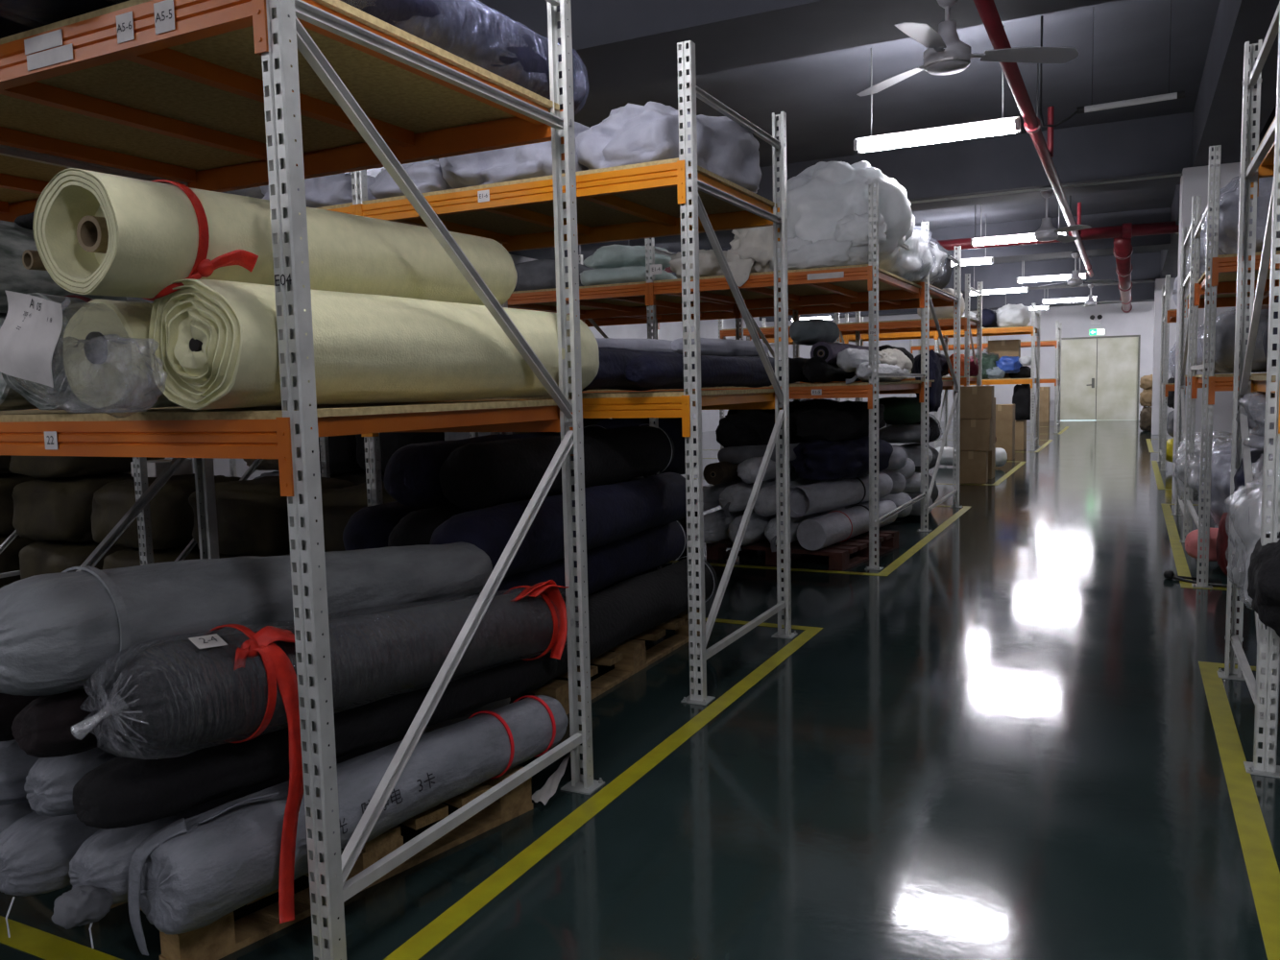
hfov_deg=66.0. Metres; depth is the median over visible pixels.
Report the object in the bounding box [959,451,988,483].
carton
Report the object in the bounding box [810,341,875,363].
roll
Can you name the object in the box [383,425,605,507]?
roll
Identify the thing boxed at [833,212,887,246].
fold
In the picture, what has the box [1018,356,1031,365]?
bag
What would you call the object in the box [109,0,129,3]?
roll
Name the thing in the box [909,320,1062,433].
storage rack
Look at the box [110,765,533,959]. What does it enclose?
pallet
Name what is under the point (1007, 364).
bag
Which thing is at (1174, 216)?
trim
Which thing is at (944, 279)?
bag
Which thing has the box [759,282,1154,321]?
trim
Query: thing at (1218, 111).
ceiling beam
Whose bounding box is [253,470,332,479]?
bale
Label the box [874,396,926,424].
bundle
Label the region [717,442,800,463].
roll
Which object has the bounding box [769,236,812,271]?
fold
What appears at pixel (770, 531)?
roll
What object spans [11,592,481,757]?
roll
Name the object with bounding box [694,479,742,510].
roll
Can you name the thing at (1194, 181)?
wall column
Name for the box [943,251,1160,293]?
trim
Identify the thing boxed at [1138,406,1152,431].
bag
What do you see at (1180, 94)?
lamp
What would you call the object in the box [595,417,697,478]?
bale
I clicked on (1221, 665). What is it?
trim
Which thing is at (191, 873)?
roll
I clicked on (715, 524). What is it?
roll
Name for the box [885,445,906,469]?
roll
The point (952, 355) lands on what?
bundle
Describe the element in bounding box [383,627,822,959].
floor marking line
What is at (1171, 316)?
storage rack
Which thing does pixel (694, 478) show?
trim
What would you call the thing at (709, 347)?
roll
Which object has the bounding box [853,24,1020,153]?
lamp
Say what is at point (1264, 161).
storage rack
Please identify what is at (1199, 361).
plastic bag
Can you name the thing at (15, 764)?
roll
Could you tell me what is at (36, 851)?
roll
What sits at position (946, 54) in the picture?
ceiling fan
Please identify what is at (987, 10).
pipe
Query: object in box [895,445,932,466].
roll
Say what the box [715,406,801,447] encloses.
bundle
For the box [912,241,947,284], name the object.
bag
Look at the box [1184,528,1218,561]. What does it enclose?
roll
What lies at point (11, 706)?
roll
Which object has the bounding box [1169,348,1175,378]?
bag
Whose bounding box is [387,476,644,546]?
roll
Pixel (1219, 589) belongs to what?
trim
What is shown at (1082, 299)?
lamp
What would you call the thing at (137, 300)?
roll
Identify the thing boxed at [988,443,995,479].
carton
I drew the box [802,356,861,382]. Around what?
roll
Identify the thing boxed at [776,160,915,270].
bag
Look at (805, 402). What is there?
bundle
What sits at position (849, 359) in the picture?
roll
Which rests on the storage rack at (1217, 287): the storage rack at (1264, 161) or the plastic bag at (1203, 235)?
the plastic bag at (1203, 235)
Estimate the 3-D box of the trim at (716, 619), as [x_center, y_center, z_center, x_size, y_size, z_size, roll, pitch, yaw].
[-1.994,0.734,6.733,6.470,0.002,0.075,1,6,26]
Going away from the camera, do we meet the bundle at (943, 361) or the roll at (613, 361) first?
the roll at (613, 361)
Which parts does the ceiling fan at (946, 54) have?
blade, blade, blade arm, down rod, blade arm, blade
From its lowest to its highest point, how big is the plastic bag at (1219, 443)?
0.547 m
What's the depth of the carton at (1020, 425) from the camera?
18.20 m
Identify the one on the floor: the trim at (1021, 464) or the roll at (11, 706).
the trim at (1021, 464)
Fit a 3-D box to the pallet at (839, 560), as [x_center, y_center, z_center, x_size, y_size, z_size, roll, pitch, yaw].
[1.283,0.504,7.664,1.100,0.129,1.150,2,6,34]
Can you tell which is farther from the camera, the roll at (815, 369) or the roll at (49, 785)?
the roll at (815, 369)
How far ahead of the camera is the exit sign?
29.57 m
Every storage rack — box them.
[0,0,604,959]
[0,40,797,705]
[197,182,962,570]
[718,273,982,449]
[762,303,1040,451]
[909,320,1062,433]
[1156,274,1269,471]
[1171,144,1279,588]
[1216,1,1279,777]
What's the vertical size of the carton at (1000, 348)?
0.721 m
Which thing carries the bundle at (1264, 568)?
on the bundle
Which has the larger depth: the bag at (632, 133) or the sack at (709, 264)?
the sack at (709, 264)
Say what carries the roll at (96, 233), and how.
on the roll at (213, 344)
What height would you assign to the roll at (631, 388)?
0.185 m
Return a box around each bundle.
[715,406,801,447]
[787,398,885,441]
[789,398,818,407]
[789,435,893,480]
[853,348,912,382]
[874,344,914,373]
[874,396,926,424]
[875,423,930,443]
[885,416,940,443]
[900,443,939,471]
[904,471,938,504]
[911,352,948,376]
[947,353,968,376]
[967,356,978,376]
[1012,384,1035,420]
[1195,501,1216,528]
[1216,511,1232,578]
[1232,449,1273,502]
[1247,531,1279,637]
[1262,295,1279,366]
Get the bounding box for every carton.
[130,458,193,477]
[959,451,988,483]
[960,386,994,418]
[960,418,992,451]
[988,339,1020,378]
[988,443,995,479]
[992,397,995,444]
[995,404,1014,459]
[1014,420,1026,450]
[1036,386,1050,422]
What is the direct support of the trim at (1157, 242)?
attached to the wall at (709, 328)
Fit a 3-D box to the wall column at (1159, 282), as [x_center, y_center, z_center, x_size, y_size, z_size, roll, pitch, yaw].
[11.726,-2.724,21.824,0.620,3.420,0.620,1,6,26]
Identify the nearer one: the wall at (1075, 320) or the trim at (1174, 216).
the trim at (1174, 216)
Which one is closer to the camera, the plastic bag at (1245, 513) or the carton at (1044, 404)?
the plastic bag at (1245, 513)
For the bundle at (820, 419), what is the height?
0.314 m
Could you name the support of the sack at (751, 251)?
on the storage rack at (871, 288)
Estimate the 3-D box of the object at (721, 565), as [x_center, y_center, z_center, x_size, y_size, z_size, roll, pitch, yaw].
[-1.276,0.582,8.171,6.470,0.002,0.075,1,6,26]
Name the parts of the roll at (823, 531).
red cord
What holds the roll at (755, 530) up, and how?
on the pallet at (839, 560)
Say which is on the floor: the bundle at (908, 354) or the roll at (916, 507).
the roll at (916, 507)
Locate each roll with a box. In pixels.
[0,220,127,313]
[0,313,38,410]
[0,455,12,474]
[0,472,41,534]
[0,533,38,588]
[0,541,492,696]
[0,693,40,741]
[0,739,39,805]
[0,800,34,833]
[0,810,99,938]
[1,292,96,412]
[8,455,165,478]
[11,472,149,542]
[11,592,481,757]
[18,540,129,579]
[24,735,142,817]
[32,168,517,305]
[51,698,510,948]
[62,298,181,410]
[72,650,557,828]
[80,579,579,923]
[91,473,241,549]
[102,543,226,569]
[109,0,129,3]
[126,297,153,303]
[127,695,568,955]
[148,278,599,410]
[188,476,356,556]
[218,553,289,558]
[260,172,377,207]
[313,481,396,552]
[339,0,589,115]
[342,501,452,550]
[368,159,453,198]
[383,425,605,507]
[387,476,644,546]
[429,472,696,577]
[438,121,590,189]
[438,424,674,510]
[494,520,686,598]
[510,555,716,701]
[581,386,669,391]
[584,346,722,388]
[587,566,660,596]
[595,338,674,352]
[625,354,781,388]
[670,338,768,357]
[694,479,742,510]
[695,508,755,543]
[702,460,741,484]
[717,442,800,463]
[718,471,799,518]
[727,511,782,551]
[736,457,795,483]
[753,478,829,516]
[764,507,845,552]
[780,357,843,383]
[780,472,893,517]
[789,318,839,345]
[796,499,897,551]
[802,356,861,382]
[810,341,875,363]
[836,347,881,372]
[843,471,905,494]
[845,362,909,384]
[845,492,912,517]
[880,458,915,479]
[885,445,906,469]
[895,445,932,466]
[901,472,926,492]
[906,493,932,515]
[935,446,1007,466]
[961,311,983,327]
[976,308,998,327]
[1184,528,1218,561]
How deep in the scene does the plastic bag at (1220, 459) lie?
6.44 m
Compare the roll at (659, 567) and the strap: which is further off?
the strap
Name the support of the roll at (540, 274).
on the storage rack at (871, 288)
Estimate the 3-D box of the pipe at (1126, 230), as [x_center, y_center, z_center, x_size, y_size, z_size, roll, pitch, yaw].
[3.564,-3.931,15.992,14.000,0.700,0.219,1,6,26]
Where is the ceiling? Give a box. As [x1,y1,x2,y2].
[221,0,1220,266]
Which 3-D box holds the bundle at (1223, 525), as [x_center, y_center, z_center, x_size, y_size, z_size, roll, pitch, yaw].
[3.695,0.397,6.106,0.205,0.413,0.253,1,6,26]
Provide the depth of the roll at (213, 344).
2.34 m
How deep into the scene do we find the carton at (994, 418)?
13.12 m
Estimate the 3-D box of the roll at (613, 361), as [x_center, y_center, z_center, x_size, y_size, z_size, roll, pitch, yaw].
[0.090,-0.528,4.694,0.198,0.188,1.657,2,6,30]
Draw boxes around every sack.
[668,249,727,278]
[725,225,773,287]
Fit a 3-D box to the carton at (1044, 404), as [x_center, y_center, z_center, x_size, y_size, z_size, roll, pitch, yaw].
[12.184,-2.288,29.768,0.352,1.051,0.501,1,6,26]
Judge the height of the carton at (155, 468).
0.101 m
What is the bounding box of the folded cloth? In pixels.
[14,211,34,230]
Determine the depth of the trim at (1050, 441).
19.12 m
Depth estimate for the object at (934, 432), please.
9.66 m
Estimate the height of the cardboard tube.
0.059 m
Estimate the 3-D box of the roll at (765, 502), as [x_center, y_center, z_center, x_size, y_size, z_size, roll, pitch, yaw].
[1.227,0.102,7.740,0.229,0.221,1.537,1,6,28]
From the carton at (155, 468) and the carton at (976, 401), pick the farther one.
the carton at (976, 401)
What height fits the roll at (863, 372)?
0.157 m
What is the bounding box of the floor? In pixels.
[0,420,1279,959]
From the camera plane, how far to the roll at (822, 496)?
7.22 m
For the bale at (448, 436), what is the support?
on the bale
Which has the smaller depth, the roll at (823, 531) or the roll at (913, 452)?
the roll at (823, 531)
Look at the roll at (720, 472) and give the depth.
7.31 m
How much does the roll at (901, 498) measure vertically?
0.228 m
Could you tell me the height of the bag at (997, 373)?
0.242 m
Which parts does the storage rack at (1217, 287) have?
foot plate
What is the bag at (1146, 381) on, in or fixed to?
on the bag at (1146, 397)
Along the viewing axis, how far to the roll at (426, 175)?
4.57 m
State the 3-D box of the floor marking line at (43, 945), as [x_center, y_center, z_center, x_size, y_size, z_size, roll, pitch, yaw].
[-3.623,1.078,3.468,6.470,0.002,0.075,1,6,26]
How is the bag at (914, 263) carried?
on the storage rack at (871, 288)
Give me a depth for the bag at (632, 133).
4.22 m
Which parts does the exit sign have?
green panel, white panel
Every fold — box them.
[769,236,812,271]
[787,239,868,268]
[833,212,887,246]
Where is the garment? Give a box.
[915,349,942,412]
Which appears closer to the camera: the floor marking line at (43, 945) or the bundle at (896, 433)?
the floor marking line at (43, 945)
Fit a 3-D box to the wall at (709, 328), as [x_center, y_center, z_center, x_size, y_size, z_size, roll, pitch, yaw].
[-4.066,-2.148,16.620,0.150,4.000,39.400,1,6,26]
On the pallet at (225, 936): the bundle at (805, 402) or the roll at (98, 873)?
the roll at (98, 873)
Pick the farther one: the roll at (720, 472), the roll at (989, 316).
the roll at (989, 316)
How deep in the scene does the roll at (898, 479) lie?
8.24 m
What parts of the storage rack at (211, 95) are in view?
foot plate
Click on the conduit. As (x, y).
(1173, 175)
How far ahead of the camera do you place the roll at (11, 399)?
2.57 m
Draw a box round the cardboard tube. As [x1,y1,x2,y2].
[22,249,47,270]
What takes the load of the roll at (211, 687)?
on the roll at (122, 791)
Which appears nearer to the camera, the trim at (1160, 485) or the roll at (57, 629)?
the roll at (57, 629)
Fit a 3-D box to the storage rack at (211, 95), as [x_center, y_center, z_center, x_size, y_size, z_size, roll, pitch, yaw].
[-2.000,-0.288,3.381,3.510,2.660,1.260,1,6,26]
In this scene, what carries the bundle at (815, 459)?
on the roll at (822, 496)
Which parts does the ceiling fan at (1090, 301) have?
blade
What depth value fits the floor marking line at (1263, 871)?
2.90 m
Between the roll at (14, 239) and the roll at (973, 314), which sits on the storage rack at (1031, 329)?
the roll at (973, 314)
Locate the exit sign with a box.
[1088,328,1105,336]
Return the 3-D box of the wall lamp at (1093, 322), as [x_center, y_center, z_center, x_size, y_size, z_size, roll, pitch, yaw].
[13.680,-4.798,29.531,0.339,0.300,0.121,1,6,26]
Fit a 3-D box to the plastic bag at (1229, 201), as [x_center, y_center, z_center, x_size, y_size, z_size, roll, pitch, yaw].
[4.029,-1.702,6.341,0.732,0.588,1.314,1,6,26]
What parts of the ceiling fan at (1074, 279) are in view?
blade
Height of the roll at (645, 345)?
0.091 m
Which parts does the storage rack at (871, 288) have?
foot plate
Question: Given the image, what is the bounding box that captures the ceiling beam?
[1192,0,1279,167]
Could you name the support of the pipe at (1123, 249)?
attached to the wall at (1075, 320)
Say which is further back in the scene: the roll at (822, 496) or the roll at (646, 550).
the roll at (822, 496)
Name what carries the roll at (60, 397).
on the storage rack at (211, 95)
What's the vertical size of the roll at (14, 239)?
0.240 m
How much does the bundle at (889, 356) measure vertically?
0.268 m
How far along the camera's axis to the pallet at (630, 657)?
4.54 m
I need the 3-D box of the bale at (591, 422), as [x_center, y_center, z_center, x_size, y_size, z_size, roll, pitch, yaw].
[-0.665,-0.322,8.945,0.754,0.535,1.050,1,6,26]
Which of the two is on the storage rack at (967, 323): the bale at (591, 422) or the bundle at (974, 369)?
the bundle at (974, 369)
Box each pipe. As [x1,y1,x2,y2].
[663,205,1179,272]
[973,0,1093,276]
[1112,237,1133,313]
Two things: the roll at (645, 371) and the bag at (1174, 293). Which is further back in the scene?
the bag at (1174, 293)
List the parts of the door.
handle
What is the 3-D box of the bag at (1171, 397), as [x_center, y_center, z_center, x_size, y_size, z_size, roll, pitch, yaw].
[7.586,-1.218,13.818,0.398,0.466,0.614,1,6,26]
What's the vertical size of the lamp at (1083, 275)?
0.802 m
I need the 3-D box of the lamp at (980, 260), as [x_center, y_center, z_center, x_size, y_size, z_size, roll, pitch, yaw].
[5.191,-3.948,16.301,1.260,0.802,0.164,1,6,26]
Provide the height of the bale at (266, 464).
0.541 m
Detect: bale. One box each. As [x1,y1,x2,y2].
[242,458,279,470]
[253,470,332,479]
[312,434,363,473]
[355,432,444,475]
[444,432,515,440]
[514,418,606,434]
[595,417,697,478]
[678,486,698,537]
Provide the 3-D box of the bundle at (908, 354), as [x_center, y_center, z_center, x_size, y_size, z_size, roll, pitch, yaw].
[2.197,-1.054,8.877,0.517,0.308,1.003,1,6,26]
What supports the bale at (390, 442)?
on the bale
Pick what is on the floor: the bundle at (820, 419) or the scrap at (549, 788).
the scrap at (549, 788)
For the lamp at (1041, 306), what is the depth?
27.07 m
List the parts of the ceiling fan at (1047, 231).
blade, down rod, blade, blade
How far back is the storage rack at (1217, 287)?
6.89 m
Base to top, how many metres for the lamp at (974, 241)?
0.802 m
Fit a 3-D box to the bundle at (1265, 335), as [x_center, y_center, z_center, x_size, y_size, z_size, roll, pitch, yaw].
[2.636,-0.607,3.612,0.582,0.422,0.856,1,6,26]
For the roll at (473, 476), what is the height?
0.271 m
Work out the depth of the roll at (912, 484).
9.00 m
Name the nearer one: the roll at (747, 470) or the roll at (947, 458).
the roll at (747, 470)
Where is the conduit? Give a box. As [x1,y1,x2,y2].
[910,173,1182,203]
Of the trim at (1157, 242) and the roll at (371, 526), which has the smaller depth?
the roll at (371, 526)
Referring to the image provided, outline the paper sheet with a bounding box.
[0,289,62,387]
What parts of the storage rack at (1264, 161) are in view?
foot plate, foot plate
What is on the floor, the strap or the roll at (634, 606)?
the strap
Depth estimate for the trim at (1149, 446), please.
18.43 m
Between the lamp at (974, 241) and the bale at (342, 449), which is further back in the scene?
the lamp at (974, 241)
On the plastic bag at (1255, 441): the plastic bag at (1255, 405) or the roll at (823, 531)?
the plastic bag at (1255, 405)
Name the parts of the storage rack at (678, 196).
foot plate, foot plate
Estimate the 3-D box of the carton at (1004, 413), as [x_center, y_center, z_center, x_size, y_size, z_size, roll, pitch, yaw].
[5.921,-0.789,16.157,0.402,0.901,0.401,1,6,26]
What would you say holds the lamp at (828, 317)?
hanging from the ceiling
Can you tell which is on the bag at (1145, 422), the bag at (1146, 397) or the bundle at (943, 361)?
the bag at (1146, 397)
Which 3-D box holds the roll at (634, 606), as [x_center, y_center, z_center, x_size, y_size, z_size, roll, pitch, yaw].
[-0.133,0.625,4.479,0.299,0.271,2.031,1,6,26]
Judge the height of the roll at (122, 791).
0.226 m
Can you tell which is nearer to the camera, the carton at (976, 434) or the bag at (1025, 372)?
the carton at (976, 434)
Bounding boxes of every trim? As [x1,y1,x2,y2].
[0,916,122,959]
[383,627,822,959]
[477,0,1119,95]
[579,207,1178,277]
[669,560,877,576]
[694,478,981,484]
[705,617,809,629]
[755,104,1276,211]
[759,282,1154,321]
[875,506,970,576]
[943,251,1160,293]
[992,461,1026,485]
[1034,439,1053,452]
[1146,438,1154,452]
[1151,460,1164,489]
[1159,249,1178,278]
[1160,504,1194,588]
[1170,184,1180,243]
[1194,586,1240,590]
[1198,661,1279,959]
[1216,662,1255,671]
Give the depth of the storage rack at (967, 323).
13.39 m
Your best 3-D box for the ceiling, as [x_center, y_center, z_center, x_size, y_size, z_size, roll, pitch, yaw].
[3.563,-4.042,12.614,17.000,0.150,39.400,1,6,26]
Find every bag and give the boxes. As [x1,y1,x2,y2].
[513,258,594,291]
[575,101,761,193]
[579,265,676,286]
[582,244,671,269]
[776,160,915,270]
[887,229,933,281]
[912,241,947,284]
[917,288,965,318]
[931,242,951,289]
[975,352,998,379]
[986,366,1005,378]
[995,303,1031,327]
[995,356,1022,373]
[1008,365,1031,378]
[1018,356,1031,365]
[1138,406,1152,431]
[1139,374,1152,389]
[1139,388,1152,406]
[1165,377,1175,409]
[1165,438,1173,462]
[1166,410,1174,436]
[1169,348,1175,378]
[1172,276,1177,307]
[1176,434,1231,500]
[1189,228,1209,278]
[1193,325,1231,373]
[1202,446,1258,524]
[1205,176,1279,255]
[1206,309,1268,373]
[1230,467,1279,603]
[1242,392,1275,435]
[1247,434,1273,449]
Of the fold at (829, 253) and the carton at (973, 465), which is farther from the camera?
the carton at (973, 465)
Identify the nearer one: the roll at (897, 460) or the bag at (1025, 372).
the roll at (897, 460)
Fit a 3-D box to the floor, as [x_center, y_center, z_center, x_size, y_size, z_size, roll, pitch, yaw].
[3.663,0.088,12.999,17.000,0.150,39.400,1,6,26]
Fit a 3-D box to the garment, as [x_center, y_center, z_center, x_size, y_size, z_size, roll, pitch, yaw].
[2.723,-0.939,9.263,0.211,0.591,0.602,1,6,26]
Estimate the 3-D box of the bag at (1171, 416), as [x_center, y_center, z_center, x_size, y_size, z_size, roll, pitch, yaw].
[7.681,-0.801,13.938,0.405,0.408,0.708,1,6,26]
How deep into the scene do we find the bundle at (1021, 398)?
18.02 m
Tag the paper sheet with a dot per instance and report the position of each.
(30, 332)
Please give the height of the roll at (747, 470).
0.198 m
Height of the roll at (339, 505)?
0.406 m
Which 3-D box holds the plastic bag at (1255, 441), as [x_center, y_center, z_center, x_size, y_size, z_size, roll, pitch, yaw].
[2.672,-0.164,3.993,0.410,0.072,0.361,1,6,26]
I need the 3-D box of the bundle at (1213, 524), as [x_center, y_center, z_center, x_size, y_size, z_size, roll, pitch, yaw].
[4.795,0.296,7.961,0.553,0.315,0.993,1,6,26]
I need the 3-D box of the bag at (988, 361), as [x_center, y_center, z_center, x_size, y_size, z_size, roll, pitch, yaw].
[6.457,-2.155,18.413,0.736,0.530,0.670,1,6,26]
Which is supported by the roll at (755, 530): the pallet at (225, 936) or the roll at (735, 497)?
the roll at (735, 497)
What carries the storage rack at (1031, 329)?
on the floor
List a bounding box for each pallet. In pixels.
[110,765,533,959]
[528,608,700,714]
[705,530,899,571]
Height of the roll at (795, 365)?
0.197 m
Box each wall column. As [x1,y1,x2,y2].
[1151,277,1177,434]
[1172,161,1249,500]
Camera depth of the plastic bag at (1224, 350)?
6.15 m
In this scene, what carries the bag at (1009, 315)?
on the storage rack at (1031, 329)
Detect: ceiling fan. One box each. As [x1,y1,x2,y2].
[856,0,1079,96]
[982,189,1091,242]
[1038,252,1114,287]
[1062,284,1122,306]
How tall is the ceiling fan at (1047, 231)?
0.564 m
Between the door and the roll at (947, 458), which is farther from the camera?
the door
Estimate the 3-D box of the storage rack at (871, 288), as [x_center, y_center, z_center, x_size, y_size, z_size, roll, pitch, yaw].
[-1.371,-0.954,10.350,8.610,2.660,3.760,1,6,26]
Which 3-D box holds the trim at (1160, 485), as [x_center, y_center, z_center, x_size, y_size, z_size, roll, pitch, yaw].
[6.968,-0.093,13.267,0.075,0.002,4.350,1,6,26]
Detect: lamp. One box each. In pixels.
[790,313,833,321]
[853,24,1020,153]
[921,214,993,266]
[967,265,1028,295]
[970,203,1068,246]
[1005,292,1049,310]
[1016,257,1086,283]
[1038,0,1184,126]
[1041,290,1097,303]
[1089,314,1102,325]
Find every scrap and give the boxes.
[531,751,570,805]
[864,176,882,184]
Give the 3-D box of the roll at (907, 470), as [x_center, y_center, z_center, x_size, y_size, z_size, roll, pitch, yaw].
[1.765,-0.118,8.954,1.449,0.197,0.204,1,6,28]
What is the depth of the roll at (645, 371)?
4.40 m
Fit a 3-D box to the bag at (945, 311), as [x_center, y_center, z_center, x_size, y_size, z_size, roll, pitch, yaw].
[4.051,-2.368,13.241,0.622,0.429,0.817,1,6,26]
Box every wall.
[165,254,774,480]
[778,301,1264,421]
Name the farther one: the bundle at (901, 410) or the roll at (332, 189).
the bundle at (901, 410)
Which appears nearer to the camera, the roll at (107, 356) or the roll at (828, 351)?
the roll at (107, 356)
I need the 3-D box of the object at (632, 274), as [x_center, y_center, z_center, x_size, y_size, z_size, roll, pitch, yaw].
[-0.102,-1.650,8.086,0.740,0.157,0.865,1,6,26]
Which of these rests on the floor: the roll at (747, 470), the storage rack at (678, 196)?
the storage rack at (678, 196)
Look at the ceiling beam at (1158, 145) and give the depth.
10.90 m
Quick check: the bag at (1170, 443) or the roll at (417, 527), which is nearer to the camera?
the roll at (417, 527)
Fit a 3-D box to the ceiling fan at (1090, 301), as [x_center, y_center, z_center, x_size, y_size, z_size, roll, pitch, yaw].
[10.385,-4.230,22.553,1.218,0.494,1.175,1,6,26]
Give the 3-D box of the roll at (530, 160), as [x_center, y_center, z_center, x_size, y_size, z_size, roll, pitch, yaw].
[-0.407,-1.501,4.765,0.776,0.292,1.159,1,6,26]
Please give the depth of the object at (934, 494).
9.77 m
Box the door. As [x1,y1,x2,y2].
[1055,335,1140,420]

